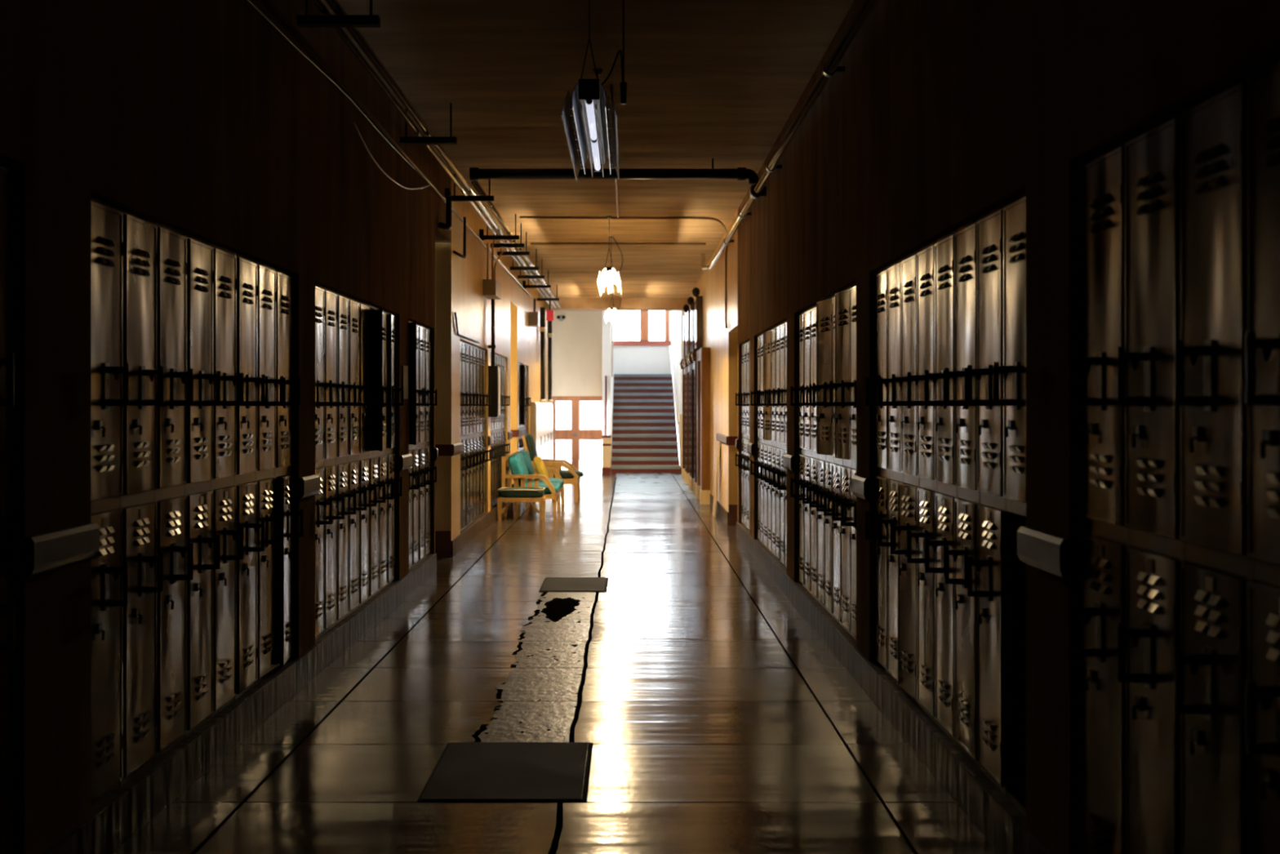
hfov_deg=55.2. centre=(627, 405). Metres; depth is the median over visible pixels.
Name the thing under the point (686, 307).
door
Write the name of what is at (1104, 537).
locker
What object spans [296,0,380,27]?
bracket
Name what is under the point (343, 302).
locker
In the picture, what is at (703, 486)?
door
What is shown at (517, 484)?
seat cushion
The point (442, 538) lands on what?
baseboard
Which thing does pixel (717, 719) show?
floor
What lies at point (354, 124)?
loose cable
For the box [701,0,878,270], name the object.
pipe
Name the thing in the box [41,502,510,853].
baseboard
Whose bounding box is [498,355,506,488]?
locker
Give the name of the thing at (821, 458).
locker
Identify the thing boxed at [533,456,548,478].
throw pillow
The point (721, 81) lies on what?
ceiling
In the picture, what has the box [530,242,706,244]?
conduit
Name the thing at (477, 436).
locker
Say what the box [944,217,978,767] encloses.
locker
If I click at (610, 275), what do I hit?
pendant lamp
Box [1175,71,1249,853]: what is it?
locker
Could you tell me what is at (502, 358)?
locker
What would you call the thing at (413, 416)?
locker
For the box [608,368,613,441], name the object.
trim
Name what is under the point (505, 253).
bracket
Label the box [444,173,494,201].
bracket
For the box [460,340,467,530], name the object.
locker
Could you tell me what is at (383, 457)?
locker
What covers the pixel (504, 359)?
locker
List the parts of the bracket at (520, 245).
rod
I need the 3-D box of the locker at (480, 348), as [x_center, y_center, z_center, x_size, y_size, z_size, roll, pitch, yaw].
[-1.790,0.296,13.765,0.424,1.891,0.289,0,0,0]
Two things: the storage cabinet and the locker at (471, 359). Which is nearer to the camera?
the locker at (471, 359)
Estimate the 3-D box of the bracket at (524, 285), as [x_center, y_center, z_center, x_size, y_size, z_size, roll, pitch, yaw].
[-1.407,-1.954,18.900,0.435,0.289,0.050,0,0,0]
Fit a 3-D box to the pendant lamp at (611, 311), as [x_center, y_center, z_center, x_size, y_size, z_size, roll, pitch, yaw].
[-0.273,-1.820,22.179,0.286,0.565,1.782,0,0,0]
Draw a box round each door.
[551,395,602,471]
[553,405,555,459]
[680,304,689,482]
[683,296,694,488]
[688,287,702,495]
[696,347,710,504]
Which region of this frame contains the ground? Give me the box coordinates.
[561,460,602,473]
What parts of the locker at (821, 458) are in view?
handle, handle, door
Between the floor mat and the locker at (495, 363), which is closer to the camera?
the floor mat
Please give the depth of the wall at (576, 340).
29.40 m
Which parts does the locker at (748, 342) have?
handle, handle, door, door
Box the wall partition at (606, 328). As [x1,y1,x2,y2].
[602,311,611,435]
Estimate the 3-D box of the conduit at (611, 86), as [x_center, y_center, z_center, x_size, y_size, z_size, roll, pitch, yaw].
[-0.110,-2.088,10.785,0.020,0.020,5.570,0,0,0]
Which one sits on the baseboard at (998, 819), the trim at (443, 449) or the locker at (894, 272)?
the locker at (894, 272)
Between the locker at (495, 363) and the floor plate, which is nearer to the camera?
the floor plate
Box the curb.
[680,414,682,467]
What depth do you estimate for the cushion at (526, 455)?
16.76 m
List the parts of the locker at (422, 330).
door, door, handle, handle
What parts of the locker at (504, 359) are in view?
door, door, handle, handle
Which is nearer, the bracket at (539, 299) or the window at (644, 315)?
the bracket at (539, 299)
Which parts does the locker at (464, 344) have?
door, door, handle, handle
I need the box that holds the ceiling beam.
[544,297,688,311]
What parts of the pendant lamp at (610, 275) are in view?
blade, power cord, blade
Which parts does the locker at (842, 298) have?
handle, handle, door, door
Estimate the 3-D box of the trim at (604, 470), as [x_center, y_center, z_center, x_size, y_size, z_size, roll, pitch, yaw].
[-0.449,1.010,25.558,0.192,0.780,0.387,0,0,0]
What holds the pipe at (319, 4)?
on the bracket at (302, 21)
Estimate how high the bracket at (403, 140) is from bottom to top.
0.281 m
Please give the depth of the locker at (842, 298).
6.73 m
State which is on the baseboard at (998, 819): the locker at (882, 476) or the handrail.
the locker at (882, 476)
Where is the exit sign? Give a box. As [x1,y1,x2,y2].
[546,288,553,320]
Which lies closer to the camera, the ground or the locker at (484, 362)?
the locker at (484, 362)
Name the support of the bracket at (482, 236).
hanging from the ceiling
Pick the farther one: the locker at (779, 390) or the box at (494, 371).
the box at (494, 371)
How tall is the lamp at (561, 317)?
0.140 m
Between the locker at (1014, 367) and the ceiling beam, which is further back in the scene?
the ceiling beam
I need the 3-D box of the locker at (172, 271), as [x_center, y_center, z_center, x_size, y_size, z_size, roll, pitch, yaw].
[-1.790,0.296,4.445,0.423,1.891,0.289,0,0,0]
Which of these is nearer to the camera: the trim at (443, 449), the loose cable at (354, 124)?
the loose cable at (354, 124)
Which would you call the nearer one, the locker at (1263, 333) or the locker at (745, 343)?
the locker at (1263, 333)
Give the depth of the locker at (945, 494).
4.63 m
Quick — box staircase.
[611,373,679,473]
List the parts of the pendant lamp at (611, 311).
blade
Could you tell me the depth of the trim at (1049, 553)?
3.45 m
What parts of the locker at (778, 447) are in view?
handle, handle, door, door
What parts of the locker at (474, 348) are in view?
door, door, handle, handle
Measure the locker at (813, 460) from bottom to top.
1.891 m
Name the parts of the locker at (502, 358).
door, door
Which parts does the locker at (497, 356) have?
door, door, handle, handle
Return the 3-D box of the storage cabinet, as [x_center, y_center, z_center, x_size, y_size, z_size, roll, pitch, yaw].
[-1.566,0.670,22.850,0.118,1.460,4.700,0,0,0]
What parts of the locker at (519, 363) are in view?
door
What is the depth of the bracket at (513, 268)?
16.38 m
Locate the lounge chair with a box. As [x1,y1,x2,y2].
[521,433,583,502]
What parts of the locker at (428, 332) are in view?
door, door, handle, handle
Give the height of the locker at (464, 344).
1.891 m
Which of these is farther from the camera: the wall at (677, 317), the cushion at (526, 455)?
the wall at (677, 317)
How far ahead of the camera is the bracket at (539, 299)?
21.18 m
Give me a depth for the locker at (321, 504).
6.54 m
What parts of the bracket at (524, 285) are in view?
plate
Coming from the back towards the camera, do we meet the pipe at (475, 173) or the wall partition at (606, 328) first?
the wall partition at (606, 328)
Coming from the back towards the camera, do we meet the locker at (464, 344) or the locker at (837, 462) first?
the locker at (464, 344)
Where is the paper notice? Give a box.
[401,365,408,399]
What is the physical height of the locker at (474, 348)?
1.891 m
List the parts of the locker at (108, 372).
number plate, door, door, handle, handle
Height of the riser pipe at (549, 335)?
1.720 m
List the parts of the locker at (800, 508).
handle, handle, door, door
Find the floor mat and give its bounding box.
[416,742,593,801]
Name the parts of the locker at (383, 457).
door, door, handle, handle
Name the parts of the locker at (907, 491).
handle, handle, door, door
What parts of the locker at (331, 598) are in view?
door, door, handle, handle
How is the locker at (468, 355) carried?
on the baseboard at (116, 818)
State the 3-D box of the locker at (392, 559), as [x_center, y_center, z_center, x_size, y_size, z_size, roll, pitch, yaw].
[-1.786,0.296,8.555,0.433,1.891,0.289,0,0,0]
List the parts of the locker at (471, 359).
door, door, handle, handle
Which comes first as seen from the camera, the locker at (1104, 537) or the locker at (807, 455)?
the locker at (1104, 537)
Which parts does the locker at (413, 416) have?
door, door, handle, handle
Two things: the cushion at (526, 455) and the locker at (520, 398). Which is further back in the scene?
the locker at (520, 398)
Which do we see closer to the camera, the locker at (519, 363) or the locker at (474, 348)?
the locker at (474, 348)
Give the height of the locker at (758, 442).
1.891 m
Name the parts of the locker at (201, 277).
door, door, number plate, handle, handle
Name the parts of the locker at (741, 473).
handle, handle, door, door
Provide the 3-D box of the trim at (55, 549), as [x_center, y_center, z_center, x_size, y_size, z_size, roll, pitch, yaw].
[-1.614,0.410,10.134,0.026,0.110,16.268,0,0,0]
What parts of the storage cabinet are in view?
door, door, door, door, door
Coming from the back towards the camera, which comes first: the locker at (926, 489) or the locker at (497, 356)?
the locker at (497, 356)
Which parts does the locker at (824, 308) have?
handle, handle, door, door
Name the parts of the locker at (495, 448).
door, door, handle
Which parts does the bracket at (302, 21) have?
rod, rod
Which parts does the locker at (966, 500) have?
handle, handle, number plate, door, door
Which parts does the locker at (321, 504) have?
door, door, handle, handle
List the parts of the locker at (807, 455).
handle, handle, door, door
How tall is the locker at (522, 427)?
1.891 m
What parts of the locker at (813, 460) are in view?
handle, handle, door, door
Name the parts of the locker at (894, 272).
handle, handle, door, door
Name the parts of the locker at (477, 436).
door, door, handle, handle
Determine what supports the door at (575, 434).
in the wall at (576, 340)
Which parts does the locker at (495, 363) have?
door, door, handle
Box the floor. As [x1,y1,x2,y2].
[111,473,998,853]
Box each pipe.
[311,0,553,308]
[324,0,556,307]
[469,158,759,184]
[471,180,561,307]
[539,306,546,401]
[546,320,552,402]
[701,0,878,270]
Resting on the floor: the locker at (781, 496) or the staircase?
the staircase
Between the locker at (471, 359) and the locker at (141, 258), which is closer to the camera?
the locker at (141, 258)
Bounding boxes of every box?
[482,242,503,299]
[488,298,500,417]
[528,297,539,326]
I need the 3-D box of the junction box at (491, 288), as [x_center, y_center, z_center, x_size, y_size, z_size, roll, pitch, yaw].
[-1.536,-1.535,13.995,0.180,0.590,0.590,0,0,0]
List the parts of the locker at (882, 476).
handle, handle, door, door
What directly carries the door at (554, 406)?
on the floor
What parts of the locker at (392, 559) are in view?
door, door, handle, handle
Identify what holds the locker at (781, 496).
on the baseboard at (998, 819)
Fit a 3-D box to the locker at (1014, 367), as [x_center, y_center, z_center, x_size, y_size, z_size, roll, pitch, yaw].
[1.336,0.296,3.765,0.423,1.891,0.289,0,0,0]
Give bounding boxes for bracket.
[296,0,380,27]
[400,103,457,144]
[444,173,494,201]
[479,213,519,240]
[490,222,524,248]
[497,231,529,255]
[510,248,539,270]
[517,258,544,278]
[522,269,551,288]
[536,284,559,301]
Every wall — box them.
[0,0,547,853]
[551,311,613,395]
[671,311,684,465]
[684,0,1279,853]
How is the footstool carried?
on the floor
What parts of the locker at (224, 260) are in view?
door, door, number plate, handle, handle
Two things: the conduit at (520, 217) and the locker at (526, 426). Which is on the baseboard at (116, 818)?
the locker at (526, 426)
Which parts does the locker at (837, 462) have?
handle, handle, door, door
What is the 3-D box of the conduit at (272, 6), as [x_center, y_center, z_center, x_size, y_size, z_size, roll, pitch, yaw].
[-1.605,-1.800,11.500,0.028,0.028,17.000,0,0,0]
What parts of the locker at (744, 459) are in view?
handle, handle, door, door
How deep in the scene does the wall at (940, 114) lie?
3.98 m
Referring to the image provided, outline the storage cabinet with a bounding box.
[530,402,554,459]
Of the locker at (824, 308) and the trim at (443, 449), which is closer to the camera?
the locker at (824, 308)
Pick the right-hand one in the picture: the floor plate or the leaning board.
the leaning board
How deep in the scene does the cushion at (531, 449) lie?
17.86 m
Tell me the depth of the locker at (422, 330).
9.82 m
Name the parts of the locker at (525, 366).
door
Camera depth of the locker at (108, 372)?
3.87 m
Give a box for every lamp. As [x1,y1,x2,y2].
[556,315,565,320]
[560,0,626,181]
[596,215,622,297]
[604,292,621,324]
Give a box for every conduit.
[262,0,530,296]
[519,216,728,328]
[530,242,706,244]
[609,84,618,217]
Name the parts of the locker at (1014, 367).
handle, door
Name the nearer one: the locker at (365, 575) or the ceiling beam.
the locker at (365, 575)
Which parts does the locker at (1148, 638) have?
handle, handle, number plate, door, door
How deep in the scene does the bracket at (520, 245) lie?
14.04 m
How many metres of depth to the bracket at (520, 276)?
17.48 m
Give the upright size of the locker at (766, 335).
1.891 m
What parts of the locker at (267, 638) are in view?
door, door, handle, handle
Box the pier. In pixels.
[602,437,611,467]
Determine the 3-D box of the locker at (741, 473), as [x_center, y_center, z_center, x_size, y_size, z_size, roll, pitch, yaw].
[1.336,0.296,12.815,0.424,1.891,0.289,0,0,0]
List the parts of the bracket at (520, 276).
rod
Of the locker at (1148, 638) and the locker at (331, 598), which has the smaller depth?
the locker at (1148, 638)
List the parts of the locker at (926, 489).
handle, handle, door, door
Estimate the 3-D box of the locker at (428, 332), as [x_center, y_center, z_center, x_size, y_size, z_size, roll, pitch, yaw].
[-1.790,0.296,10.115,0.424,1.891,0.289,0,0,0]
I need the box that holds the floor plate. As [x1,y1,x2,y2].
[538,577,608,591]
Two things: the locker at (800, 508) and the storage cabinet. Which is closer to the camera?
the locker at (800, 508)
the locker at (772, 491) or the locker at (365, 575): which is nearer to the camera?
the locker at (365, 575)
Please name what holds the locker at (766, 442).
on the baseboard at (998, 819)
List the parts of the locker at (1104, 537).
handle, handle, number plate, door, door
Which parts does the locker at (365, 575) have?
door, door, handle, handle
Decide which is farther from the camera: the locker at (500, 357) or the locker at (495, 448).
the locker at (500, 357)
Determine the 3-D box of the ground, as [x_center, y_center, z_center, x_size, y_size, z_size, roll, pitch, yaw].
[0.000,2.240,50.900,28.000,0.320,37.000,0,0,0]
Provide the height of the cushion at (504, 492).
0.122 m
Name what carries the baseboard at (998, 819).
attached to the wall at (940, 114)
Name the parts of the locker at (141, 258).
door, door, number plate, handle, handle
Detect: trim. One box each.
[24,429,520,577]
[435,430,737,455]
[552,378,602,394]
[601,435,611,473]
[604,375,606,435]
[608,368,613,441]
[715,433,1069,580]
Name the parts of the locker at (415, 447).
door, door, handle, handle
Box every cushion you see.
[498,487,544,497]
[508,453,528,484]
[511,481,559,493]
[515,450,533,474]
[525,477,564,487]
[526,433,537,461]
[536,470,583,478]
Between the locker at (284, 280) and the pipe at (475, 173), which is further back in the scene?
the pipe at (475, 173)
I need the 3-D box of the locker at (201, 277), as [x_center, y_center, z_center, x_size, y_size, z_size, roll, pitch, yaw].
[-1.790,0.296,4.735,0.424,1.891,0.289,0,0,0]
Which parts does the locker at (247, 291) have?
door, door, number plate, handle, handle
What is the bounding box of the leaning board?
[712,440,720,516]
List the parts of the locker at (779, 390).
handle, handle, door, door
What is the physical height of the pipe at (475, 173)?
0.214 m
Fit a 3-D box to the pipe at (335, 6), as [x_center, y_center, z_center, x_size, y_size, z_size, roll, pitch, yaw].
[-1.395,-1.905,12.800,0.046,0.048,21.600,0,0,0]
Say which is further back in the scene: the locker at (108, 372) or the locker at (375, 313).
the locker at (375, 313)
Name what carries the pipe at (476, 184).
on the bracket at (454, 198)
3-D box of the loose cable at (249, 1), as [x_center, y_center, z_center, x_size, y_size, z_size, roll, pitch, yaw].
[-1.605,-1.740,6.900,0.009,0.090,4.600,0,0,0]
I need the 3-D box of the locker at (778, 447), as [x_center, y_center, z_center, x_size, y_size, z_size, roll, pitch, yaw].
[1.336,0.296,9.785,0.424,1.891,0.289,0,0,0]
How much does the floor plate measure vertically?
0.007 m
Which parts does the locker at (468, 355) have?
door, door, handle, handle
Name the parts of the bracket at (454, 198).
rod, rod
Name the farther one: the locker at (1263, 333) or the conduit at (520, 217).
the conduit at (520, 217)
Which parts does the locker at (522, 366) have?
door, door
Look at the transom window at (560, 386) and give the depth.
29.39 m
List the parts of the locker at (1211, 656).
handle, handle, number plate, door, door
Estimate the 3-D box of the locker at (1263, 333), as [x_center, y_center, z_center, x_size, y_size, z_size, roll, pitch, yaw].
[1.336,0.296,2.225,0.424,1.891,0.289,0,0,0]
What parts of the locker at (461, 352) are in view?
door, door, handle, handle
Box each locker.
[90,195,128,807]
[121,207,163,784]
[155,221,193,759]
[186,232,220,736]
[212,243,243,716]
[235,252,264,699]
[256,260,283,684]
[275,267,303,670]
[315,283,332,639]
[324,287,344,632]
[336,291,355,623]
[347,296,366,615]
[359,300,376,606]
[368,304,391,599]
[377,307,394,592]
[386,311,403,586]
[408,320,423,568]
[412,323,425,566]
[417,324,431,562]
[424,326,436,557]
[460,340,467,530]
[461,340,471,530]
[465,342,475,527]
[468,343,478,524]
[472,345,481,521]
[475,346,484,519]
[479,347,487,516]
[482,349,490,514]
[490,351,498,508]
[490,353,496,506]
[493,353,501,506]
[496,354,503,503]
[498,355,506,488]
[500,355,507,487]
[502,356,510,456]
[519,363,524,451]
[519,396,523,448]
[520,363,528,451]
[521,364,527,450]
[523,366,528,450]
[524,365,530,435]
[735,342,744,525]
[737,342,746,528]
[740,340,750,531]
[742,341,750,529]
[750,334,760,542]
[753,333,764,545]
[756,330,768,549]
[759,328,772,554]
[764,326,776,558]
[768,323,781,563]
[773,321,785,567]
[777,320,786,568]
[790,311,804,587]
[795,306,811,594]
[802,304,817,600]
[808,299,825,608]
[813,295,833,617]
[823,290,842,626]
[829,285,851,635]
[841,283,856,640]
[865,265,888,674]
[877,257,902,683]
[890,249,918,704]
[907,240,936,723]
[924,229,955,743]
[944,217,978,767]
[967,202,1004,794]
[993,191,1026,815]
[1072,137,1127,853]
[1118,106,1182,853]
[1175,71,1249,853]
[1245,54,1279,853]
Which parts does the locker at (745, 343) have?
handle, handle, door, door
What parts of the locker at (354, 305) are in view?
door, door, handle, handle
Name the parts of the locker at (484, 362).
door, door, handle, handle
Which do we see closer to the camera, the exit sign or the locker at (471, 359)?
the locker at (471, 359)
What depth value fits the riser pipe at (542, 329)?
22.26 m
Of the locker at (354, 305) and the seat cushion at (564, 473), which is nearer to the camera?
the locker at (354, 305)
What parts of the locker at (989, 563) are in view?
handle, handle, number plate, door, door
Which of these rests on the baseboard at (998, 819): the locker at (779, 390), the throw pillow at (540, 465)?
the locker at (779, 390)
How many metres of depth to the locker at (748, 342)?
12.23 m
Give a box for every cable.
[246,0,414,169]
[353,122,431,190]
[454,312,479,343]
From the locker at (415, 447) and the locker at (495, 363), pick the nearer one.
the locker at (415, 447)
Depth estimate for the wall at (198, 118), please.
4.54 m
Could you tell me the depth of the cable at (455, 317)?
11.60 m
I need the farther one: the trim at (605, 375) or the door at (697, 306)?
the trim at (605, 375)
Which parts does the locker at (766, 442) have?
handle, handle, door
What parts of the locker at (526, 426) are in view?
door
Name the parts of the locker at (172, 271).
door, door, number plate, handle, handle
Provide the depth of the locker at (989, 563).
4.04 m
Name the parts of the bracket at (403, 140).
rod, rod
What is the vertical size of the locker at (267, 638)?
1.891 m
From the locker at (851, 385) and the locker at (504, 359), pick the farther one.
the locker at (504, 359)
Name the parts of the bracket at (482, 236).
plate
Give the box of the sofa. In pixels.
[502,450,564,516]
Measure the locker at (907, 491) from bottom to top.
1.891 m
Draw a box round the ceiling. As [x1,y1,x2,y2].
[321,0,854,297]
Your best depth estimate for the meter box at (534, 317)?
20.10 m
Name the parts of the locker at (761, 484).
handle, handle, door, door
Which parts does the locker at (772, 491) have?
handle, handle, door, door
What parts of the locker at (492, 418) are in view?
door, door, handle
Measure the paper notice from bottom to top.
0.240 m
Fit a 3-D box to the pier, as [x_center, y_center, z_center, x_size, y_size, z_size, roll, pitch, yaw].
[-0.443,0.970,25.565,0.175,0.620,0.370,0,0,0]
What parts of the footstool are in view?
leg, leg, seat frame, leg, leg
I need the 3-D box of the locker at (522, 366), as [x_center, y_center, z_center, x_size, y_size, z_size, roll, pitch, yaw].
[-1.776,0.296,19.005,0.451,1.891,0.289,0,0,0]
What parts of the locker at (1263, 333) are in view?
handle, handle, door, door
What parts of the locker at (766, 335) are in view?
handle, handle, door, door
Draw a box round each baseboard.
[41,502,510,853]
[435,504,737,558]
[710,493,1050,853]
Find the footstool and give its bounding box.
[497,487,546,519]
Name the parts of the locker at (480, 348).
door, door, handle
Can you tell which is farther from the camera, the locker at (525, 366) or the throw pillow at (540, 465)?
the locker at (525, 366)
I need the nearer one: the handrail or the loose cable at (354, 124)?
the loose cable at (354, 124)
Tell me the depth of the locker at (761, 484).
10.94 m
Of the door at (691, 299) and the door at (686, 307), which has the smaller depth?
the door at (691, 299)
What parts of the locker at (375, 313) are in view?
door, door, handle, handle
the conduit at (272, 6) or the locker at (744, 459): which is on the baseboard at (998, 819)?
the locker at (744, 459)
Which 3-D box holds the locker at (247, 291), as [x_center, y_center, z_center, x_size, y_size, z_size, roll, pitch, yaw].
[-1.790,0.296,5.315,0.425,1.891,0.289,0,0,0]
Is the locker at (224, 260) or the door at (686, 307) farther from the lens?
the door at (686, 307)
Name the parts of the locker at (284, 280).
door, door, handle, handle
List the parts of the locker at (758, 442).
handle, handle, door, door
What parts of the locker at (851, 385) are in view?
handle, handle, door, door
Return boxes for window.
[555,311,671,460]
[613,311,671,345]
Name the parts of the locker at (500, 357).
door, door, handle, handle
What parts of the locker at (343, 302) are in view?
door, door, handle, handle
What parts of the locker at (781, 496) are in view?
handle, handle, door, door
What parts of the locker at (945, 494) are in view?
handle, handle, number plate, door, door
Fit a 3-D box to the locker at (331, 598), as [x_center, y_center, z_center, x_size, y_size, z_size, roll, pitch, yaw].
[-1.790,0.296,6.815,0.423,1.891,0.289,0,0,0]
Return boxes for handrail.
[669,345,679,423]
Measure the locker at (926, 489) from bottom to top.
1.891 m
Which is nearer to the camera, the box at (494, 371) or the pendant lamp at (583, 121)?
the pendant lamp at (583, 121)
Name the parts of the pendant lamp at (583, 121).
blade, rail, rail, blade, power cord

